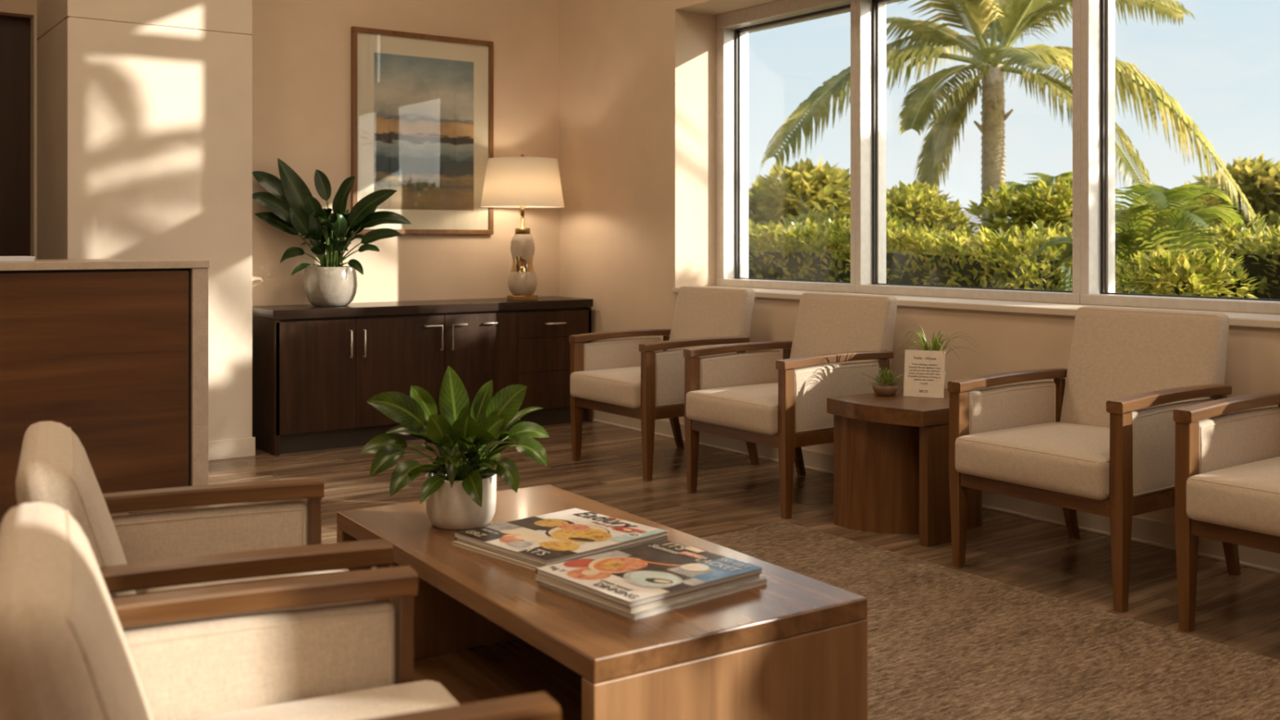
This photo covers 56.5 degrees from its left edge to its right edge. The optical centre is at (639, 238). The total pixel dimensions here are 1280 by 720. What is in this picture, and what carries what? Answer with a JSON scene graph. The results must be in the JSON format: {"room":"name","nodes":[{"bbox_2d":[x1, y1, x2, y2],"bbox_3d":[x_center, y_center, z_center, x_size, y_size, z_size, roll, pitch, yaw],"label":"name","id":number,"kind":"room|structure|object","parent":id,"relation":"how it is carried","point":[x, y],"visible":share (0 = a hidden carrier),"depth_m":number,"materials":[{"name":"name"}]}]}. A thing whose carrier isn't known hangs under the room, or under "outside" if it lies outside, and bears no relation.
{"room":"waiting room","nodes":[
{"label":"waiting room","id":0,"kind":"room"},
{"bbox_2d":[0,0,36,17],"bbox_3d":[-4.874,-2.030,5.492,3.770,1.600,0.105,0,0,-36],"label":"wall","id":1,"kind":"structure","parent":0,"point":[21,8],"depth_m":6.51,"materials":[{"name":"paint"}]},
{"bbox_2d":[0,14,36,259],"bbox_3d":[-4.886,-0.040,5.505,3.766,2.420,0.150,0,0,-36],"label":"door","id":2,"kind":"structure","parent":1,"relation":"in","point":[18,35],"depth_m":6.58,"materials":[{"name":"brown wood"}]},
{"bbox_2d":[250,0,559,306],"bbox_3d":[-1.236,-0.830,7.631,2.970,4.000,0.200,0,0,-36],"label":"wall","id":3,"kind":"structure","parent":0,"point":[301,49],"depth_m":7.29,"materials":[{"name":"paint"}]},
{"bbox_2d":[351,26,493,234],"bbox_3d":[-1.339,-0.650,7.410,0.956,1.244,0.032,0,0,-36],"label":"framed picture","id":4,"kind":"object","parent":3,"relation":"attached to","point":[422,104],"visible":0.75,"depth_m":7.40,"materials":[{"name":"multicoloured paper"}]},
{"bbox_2d":[373,52,473,210],"bbox_3d":[-1.337,-0.655,7.411,0.677,0.948,0.002,0,0,-36],"label":"painting","id":5,"kind":"object","parent":4,"relation":"attached to","point":[424,101],"depth_m":7.41,"materials":[{"name":"paper"}]},
{"bbox_2d":[0,420,1279,660],"bbox_3d":[-0.336,1.230,2.351,7.820,0.120,12.200,0,0,-36],"label":"floor","id":6,"kind":"structure","parent":0,"point":[1242,611],"depth_m":5.05,"materials":[{"name":"brown wood"}]},
{"bbox_2d":[0,257,209,523],"bbox_3d":[-3.295,0.633,4.780,2.888,1.073,0.632,0,0,-36],"label":"reception desk","id":7,"kind":"object","parent":6,"relation":"on","point":[113,352],"visible":0.73,"depth_m":5.14,"materials":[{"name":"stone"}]},
{"bbox_2d":[0,255,35,261],"bbox_3d":[-2.782,0.087,5.150,0.263,0.020,0.184,0,0,-40],"label":"paper stack","id":8,"kind":"object","parent":7,"relation":"on","point":[23,258],"visible":0.99,"depth_m":5.12,"materials":[{"name":"white paper"}]},
{"bbox_2d":[0,257,209,271],"bbox_3d":[-3.295,0.115,4.780,2.888,0.035,0.632,0,0,-36],"label":"countertop","id":9,"kind":"structure","parent":7,"relation":"on","point":[166,263],"depth_m":5.15,"materials":[{"name":"stone"}]},
{"bbox_2d":[36,0,252,441],"bbox_3d":[-2.717,-0.830,6.500,0.913,4.000,0.890,0,0,-36],"label":"wall pier","id":10,"kind":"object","parent":6,"relation":"on","point":[144,107],"visible":0.75,"depth_m":6.17,"materials":[{"name":"paint"}]},
{"bbox_2d":[208,436,255,461],"bbox_3d":[-2.449,1.119,6.135,0.933,0.102,0.014,0,0,-36],"label":"baseboard","id":11,"kind":"object","parent":10,"relation":"attached to","point":[238,447],"visible":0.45,"depth_m":6.33,"materials":[{"name":"paint"}]},
{"bbox_2d":[252,296,592,456],"bbox_3d":[-1.266,0.777,7.177,2.062,0.785,0.494,0,0,-36],"label":"credenza","id":12,"kind":"object","parent":6,"relation":"on","point":[316,370],"visible":0.81,"depth_m":6.78,"materials":[{"name":"laminate"}]},
{"bbox_2d":[252,157,411,306],"bbox_3d":[-1.747,-0.038,6.833,0.867,0.846,0.400,0,0,11],"label":"plant","id":13,"kind":"object","parent":12,"relation":"on","point":[294,209],"visible":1,"depth_m":6.77,"materials":[{"name":"green plant"}]},
{"bbox_2d":[480,154,564,300],"bbox_3d":[-0.738,-0.073,7.480,0.524,0.916,0.524,0,0,-36],"label":"table lamp","id":14,"kind":"object","parent":12,"relation":"on","point":[522,182],"visible":1,"depth_m":7.32,"materials":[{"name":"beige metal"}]},
{"bbox_2d":[568,285,759,481],"bbox_3d":[0.114,0.716,6.208,0.802,0.908,0.684,0,0,-36],"label":"armchair","id":15,"kind":"object","parent":6,"relation":"on","point":[633,378],"visible":0.69,"depth_m":6.16,"materials":[{"name":"beige fabric"}]},
{"bbox_2d":[683,292,897,519],"bbox_3d":[0.688,0.716,5.426,0.802,0.908,0.684,0,0,-36],"label":"armchair","id":16,"kind":"object","parent":6,"relation":"on","point":[765,398],"visible":0.91,"depth_m":5.36,"materials":[{"name":"beige fabric"}]},
{"bbox_2d":[826,387,982,546],"bbox_3d":[1.154,0.910,4.850,0.671,0.520,0.480,0,0,-36],"label":"end table","id":17,"kind":"object","parent":6,"relation":"on","point":[891,453],"visible":0.77,"depth_m":4.72,"materials":[{"name":"brown wood"}]},
{"bbox_2d":[862,367,904,395],"bbox_3d":[1.024,0.592,4.948,0.177,0.116,0.134,0,0,-36],"label":"potted succulent","id":18,"kind":"object","parent":17,"relation":"on","point":[883,388],"visible":0.99,"depth_m":4.93,"materials":[{"name":"green plant"}]},
{"bbox_2d":[903,350,945,398],"bbox_3d":[1.170,0.556,4.896,0.164,0.189,0.048,0,0,24],"label":"sign card","id":19,"kind":"object","parent":17,"relation":"on","point":[924,370],"visible":1,"depth_m":4.89,"materials":[{"name":"white paper"}]},
{"bbox_2d":[901,324,975,385],"bbox_3d":[1.258,0.507,5.034,0.346,0.286,0.334,0,0,29],"label":"spider plant","id":20,"kind":"object","parent":17,"relation":"on","point":[934,346],"visible":0.29,"depth_m":5.01,"materials":[{"name":"green plant"}]},
{"bbox_2d":[700,521,1279,719],"bbox_3d":[0.285,1.169,1.455,4.572,0.002,5.220,0,0,-36],"label":"area rug","id":21,"kind":"object","parent":6,"relation":"on","point":[944,642],"visible":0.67,"depth_m":3.36,"materials":[{"name":"carpet"}]},
{"bbox_2d":[15,421,393,631],"bbox_3d":[-0.851,0.765,2.279,0.687,0.805,0.669,0,0,-26],"label":"armchair","id":22,"kind":"object","parent":21,"relation":"on","point":[161,552],"visible":0.41,"depth_m":2.19,"materials":[{"name":"beige fabric"}]},
{"bbox_2d":[0,502,560,719],"bbox_3d":[-0.505,0.765,1.550,0.687,0.805,0.669,0,0,-26],"label":"armchair","id":23,"kind":"object","parent":21,"relation":"on","point":[66,653],"visible":1,"depth_m":1.77,"materials":[{"name":"beige fabric"}]},
{"bbox_2d":[336,484,867,719],"bbox_3d":[-0.179,0.959,2.880,0.668,0.418,1.374,0,0,-33],"label":"coffee table","id":24,"kind":"object","parent":21,"relation":"on","point":[793,646],"visible":0.62,"depth_m":2.45,"materials":[{"name":"brown wood"}]},
{"bbox_2d":[360,365,549,530],"bbox_3d":[-0.467,0.541,3.116,0.448,0.418,0.353,0,0,-36],"label":"potted plant","id":25,"kind":"object","parent":24,"relation":"on","point":[458,495],"visible":1,"depth_m":3.09,"materials":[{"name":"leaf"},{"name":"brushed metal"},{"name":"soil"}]},
{"bbox_2d":[425,468,496,530],"bbox_3d":[-0.471,0.684,3.134,0.186,0.131,0.186,0,0,-36],"label":"pot","id":26,"kind":"object","parent":25,"relation":"attached to","point":[449,508],"depth_m":3.06,"materials":[{"name":"ceramic"}]},
{"bbox_2d":[413,638,583,719],"bbox_3d":[-0.179,1.073,2.880,0.662,0.040,1.282,0,0,-33],"label":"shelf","id":27,"kind":"object","parent":24,"relation":"attached to","point":[487,668],"depth_m":2.89,"materials":[{"name":"brown wood"}]},
{"bbox_2d":[452,538,666,570],"bbox_3d":[-0.197,0.746,2.928,0.392,0.008,0.352,0,0,-45],"label":"magazine","id":28,"kind":"object","parent":24,"relation":"on","point":[455,543],"visible":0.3,"depth_m":2.80,"materials":[{"name":"white paper"}]},
{"bbox_2d":[455,535,668,567],"bbox_3d":[-0.192,0.737,2.935,0.390,0.008,0.350,0,0,-43],"label":"magazine","id":29,"kind":"object","parent":28,"relation":"on","point":[527,561],"visible":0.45,"depth_m":2.82,"materials":[{"name":"white paper"}]},
{"bbox_2d":[455,507,668,564],"bbox_3d":[-0.192,0.727,2.935,0.390,0.011,0.352,0,0,-44],"label":"magazine","id":30,"kind":"object","parent":29,"relation":"on","point":[555,537],"visible":1,"depth_m":2.91,"materials":[{"name":"multicoloured paper"}]},
{"bbox_2d":[538,575,768,620],"bbox_3d":[0.029,0.744,2.584,0.382,0.012,0.320,0,0,-41],"label":"magazine","id":31,"kind":"object","parent":24,"relation":"on","point":[762,580],"visible":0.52,"depth_m":2.46,"materials":[{"name":"white paper"}]},
{"bbox_2d":[535,573,760,613],"bbox_3d":[0.018,0.733,2.586,0.376,0.012,0.316,0,0,-42],"label":"magazine","id":32,"kind":"object","parent":31,"relation":"on","point":[538,577],"visible":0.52,"depth_m":2.46,"materials":[{"name":"white paper"}]},
{"bbox_2d":[535,539,763,608],"bbox_3d":[0.021,0.720,2.585,0.378,0.014,0.318,0,0,-41],"label":"magazine","id":33,"kind":"object","parent":32,"relation":"on","point":[631,577],"visible":1,"depth_m":2.55,"materials":[{"name":"multicoloured paper"}]},
{"bbox_2d":[947,306,1240,613],"bbox_3d":[1.588,0.716,4.188,0.802,0.908,0.684,0,0,-36],"label":"armchair","id":34,"kind":"object","parent":6,"relation":"on","point":[1101,440],"visible":0.8,"depth_m":4.16,"materials":[{"name":"beige fabric"}]},
{"bbox_2d":[1173,391,1279,632],"bbox_3d":[2.082,0.716,3.490,0.802,0.908,0.684,0,0,-36],"label":"armchair","id":35,"kind":"object","parent":6,"relation":"on","point":[1227,467],"visible":1,"depth_m":3.54,"materials":[{"name":"beige fabric"}]},
{"bbox_2d":[871,382,898,395],"bbox_3d":[1.020,0.629,4.950,0.110,0.042,0.110,0,0,-36],"label":"pot","id":36,"kind":"object","parent":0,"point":[880,388],"depth_m":4.91,"materials":[{"name":"brown ceramic"}]},
{"bbox_2d":[559,0,1279,524],"bbox_3d":[2.795,-0.830,3.885,0.550,4.000,10.600,0,0,-36],"label":"wall","id":37,"kind":"structure","parent":0,"point":[637,77],"depth_m":7.14,"materials":[{"name":"paint"}]},
{"bbox_2d":[715,0,855,293],"bbox_3d":[0.872,-0.530,6.759,0.204,1.630,1.141,0,0,-36],"label":"window","id":38,"kind":"structure","parent":37,"relation":"in","point":[733,28],"depth_m":7.12,"materials":[{"name":"metal"}]},
{"bbox_2d":[591,408,1279,569],"bbox_3d":[2.567,1.123,3.719,0.014,0.095,10.600,0,0,-36],"label":"baseboard","id":39,"kind":"structure","parent":37,"relation":"attached to","point":[1143,528],"depth_m":4.96,"materials":[{"name":"paint"}]},
{"bbox_2d":[855,0,1080,304],"bbox_3d":[1.598,-0.530,5.759,0.204,1.630,1.330,0,0,-36],"label":"window","id":40,"kind":"structure","parent":37,"relation":"in","point":[870,15],"depth_m":6.23,"materials":[{"name":"metal"}]},
{"bbox_2d":[672,285,1279,328],"bbox_3d":[1.358,0.300,5.657,0.352,0.030,3.496,0,0,-36],"label":"sill","id":41,"kind":"structure","parent":37,"relation":"attached to","point":[1237,319],"depth_m":5.19,"materials":[{"name":"paint"}]},
{"bbox_2d":[1080,0,1279,314],"bbox_3d":[2.290,-0.530,4.807,0.204,1.630,1.025,0,0,-36],"label":"window","id":42,"kind":"structure","parent":37,"relation":"in","point":[1097,16],"depth_m":5.16,"materials":[{"name":"metal"}]},
{"label":"outside","id":43,"kind":"structure","parent":0,"visible":0},
{"bbox_2d":[912,209,1012,235],"bbox_3d":[27.999,-1.370,112.569,55.676,5.580,43.201,0,0,-36],"label":"hill","id":44,"kind":"structure","parent":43,"point":[972,217],"depth_m":106.22,"materials":[{"name":"grey"}]},
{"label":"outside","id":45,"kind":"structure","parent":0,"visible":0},
{"bbox_2d":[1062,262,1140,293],"bbox_3d":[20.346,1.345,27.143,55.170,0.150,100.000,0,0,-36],"label":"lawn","id":46,"kind":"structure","parent":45,"point":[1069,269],"depth_m":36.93,"materials":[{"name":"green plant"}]},
{"bbox_2d":[748,174,781,228],"bbox_3d":[1.969,0.137,18.949,1.351,2.307,1.500,0,0,-36],"label":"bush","id":47,"kind":"object","parent":46,"relation":"on","point":[754,213],"visible":0.14,"depth_m":18.61,"materials":[{"name":"green plant"}]},
{"bbox_2d":[753,154,850,227],"bbox_3d":[2.445,0.054,17.066,1.967,2.470,2.564,0,0,-9],"label":"bush","id":48,"kind":"object","parent":46,"relation":"on","point":[802,185],"visible":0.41,"depth_m":16.53,"materials":[{"name":"green plant"}]},
{"bbox_2d":[776,200,897,253],"bbox_3d":[2.146,0.427,13.293,1.996,1.709,1.515,0,0,-9],"label":"shrub","id":49,"kind":"object","parent":46,"relation":"on","point":[820,216],"visible":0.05,"depth_m":13.17,"materials":[{"name":"green plant"}]},
{"bbox_2d":[748,211,1072,290],"bbox_3d":[1.262,0.566,10.819,1.370,1.679,6.138,0,0,-36],"label":"hedge","id":50,"kind":"object","parent":46,"relation":"on","point":[992,260],"visible":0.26,"depth_m":8.96,"materials":[{"name":"green plant"}]},
{"bbox_2d":[886,178,976,253],"bbox_3d":[2.645,0.352,11.251,1.297,1.849,1.228,0,0,-36],"label":"shrub","id":51,"kind":"object","parent":46,"relation":"on","point":[917,202],"visible":0.44,"depth_m":10.91,"materials":[{"name":"green plant"}]},
{"bbox_2d":[759,0,1258,229],"bbox_3d":[3.967,-1.647,13.064,4.949,5.834,4.354,0,0,-36],"label":"palm tree","id":52,"kind":"object","parent":46,"relation":"on","point":[1006,20],"visible":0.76,"depth_m":12.72,"materials":[{"name":"green plant"}]},
{"bbox_2d":[963,173,1122,272],"bbox_3d":[3.514,0.357,10.267,1.262,1.837,1.215,0,0,-36],"label":"shrub","id":53,"kind":"object","parent":46,"relation":"on","point":[1029,205],"visible":0.44,"depth_m":10.14,"materials":[{"name":"green plant"}]},
{"bbox_2d":[996,171,1124,290],"bbox_3d":[4.034,0.323,11.538,1.402,1.896,1.322,0,0,-36],"label":"young palm","id":54,"kind":"object","parent":46,"relation":"on","point":[1048,179],"visible":0.15,"depth_m":11.18,"materials":[{"name":"green plant"}]},
{"bbox_2d":[1030,181,1247,295],"bbox_3d":[3.277,0.443,7.729,1.361,1.656,1.256,0,0,-36],"label":"young palm","id":55,"kind":"object","parent":46,"relation":"on","point":[1135,229],"visible":0.46,"depth_m":7.46,"materials":[{"name":"green plant"}]},
{"bbox_2d":[1115,242,1264,298],"bbox_3d":[3.115,0.648,6.924,0.811,1.255,0.817,0,0,-14],"label":"shrub","id":56,"kind":"object","parent":46,"relation":"on","point":[1168,267],"visible":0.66,"depth_m":6.73,"materials":[{"name":"green plant"}]},
{"bbox_2d":[1154,211,1279,299],"bbox_3d":[4.980,0.593,7.758,1.341,1.702,3.454,0,0,-36],"label":"hedge","id":57,"kind":"object","parent":46,"relation":"on","point":[1263,263],"visible":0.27,"depth_m":8.17,"materials":[{"name":"green plant"}]},
{"bbox_2d":[1183,171,1258,253],"bbox_3d":[8.980,0.102,18.988,1.757,2.373,2.597,0,0,32],"label":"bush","id":58,"kind":"object","parent":46,"relation":"on","point":[1211,199],"visible":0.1,"depth_m":18.16,"materials":[{"name":"green plant"}]},
{"bbox_2d":[1208,151,1279,250],"bbox_3d":[8.566,0.056,15.761,1.798,2.463,1.888,0,0,-36],"label":"bush","id":59,"kind":"object","parent":46,"relation":"on","point":[1251,174],"visible":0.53,"depth_m":15.78,"materials":[{"name":"green plant"}]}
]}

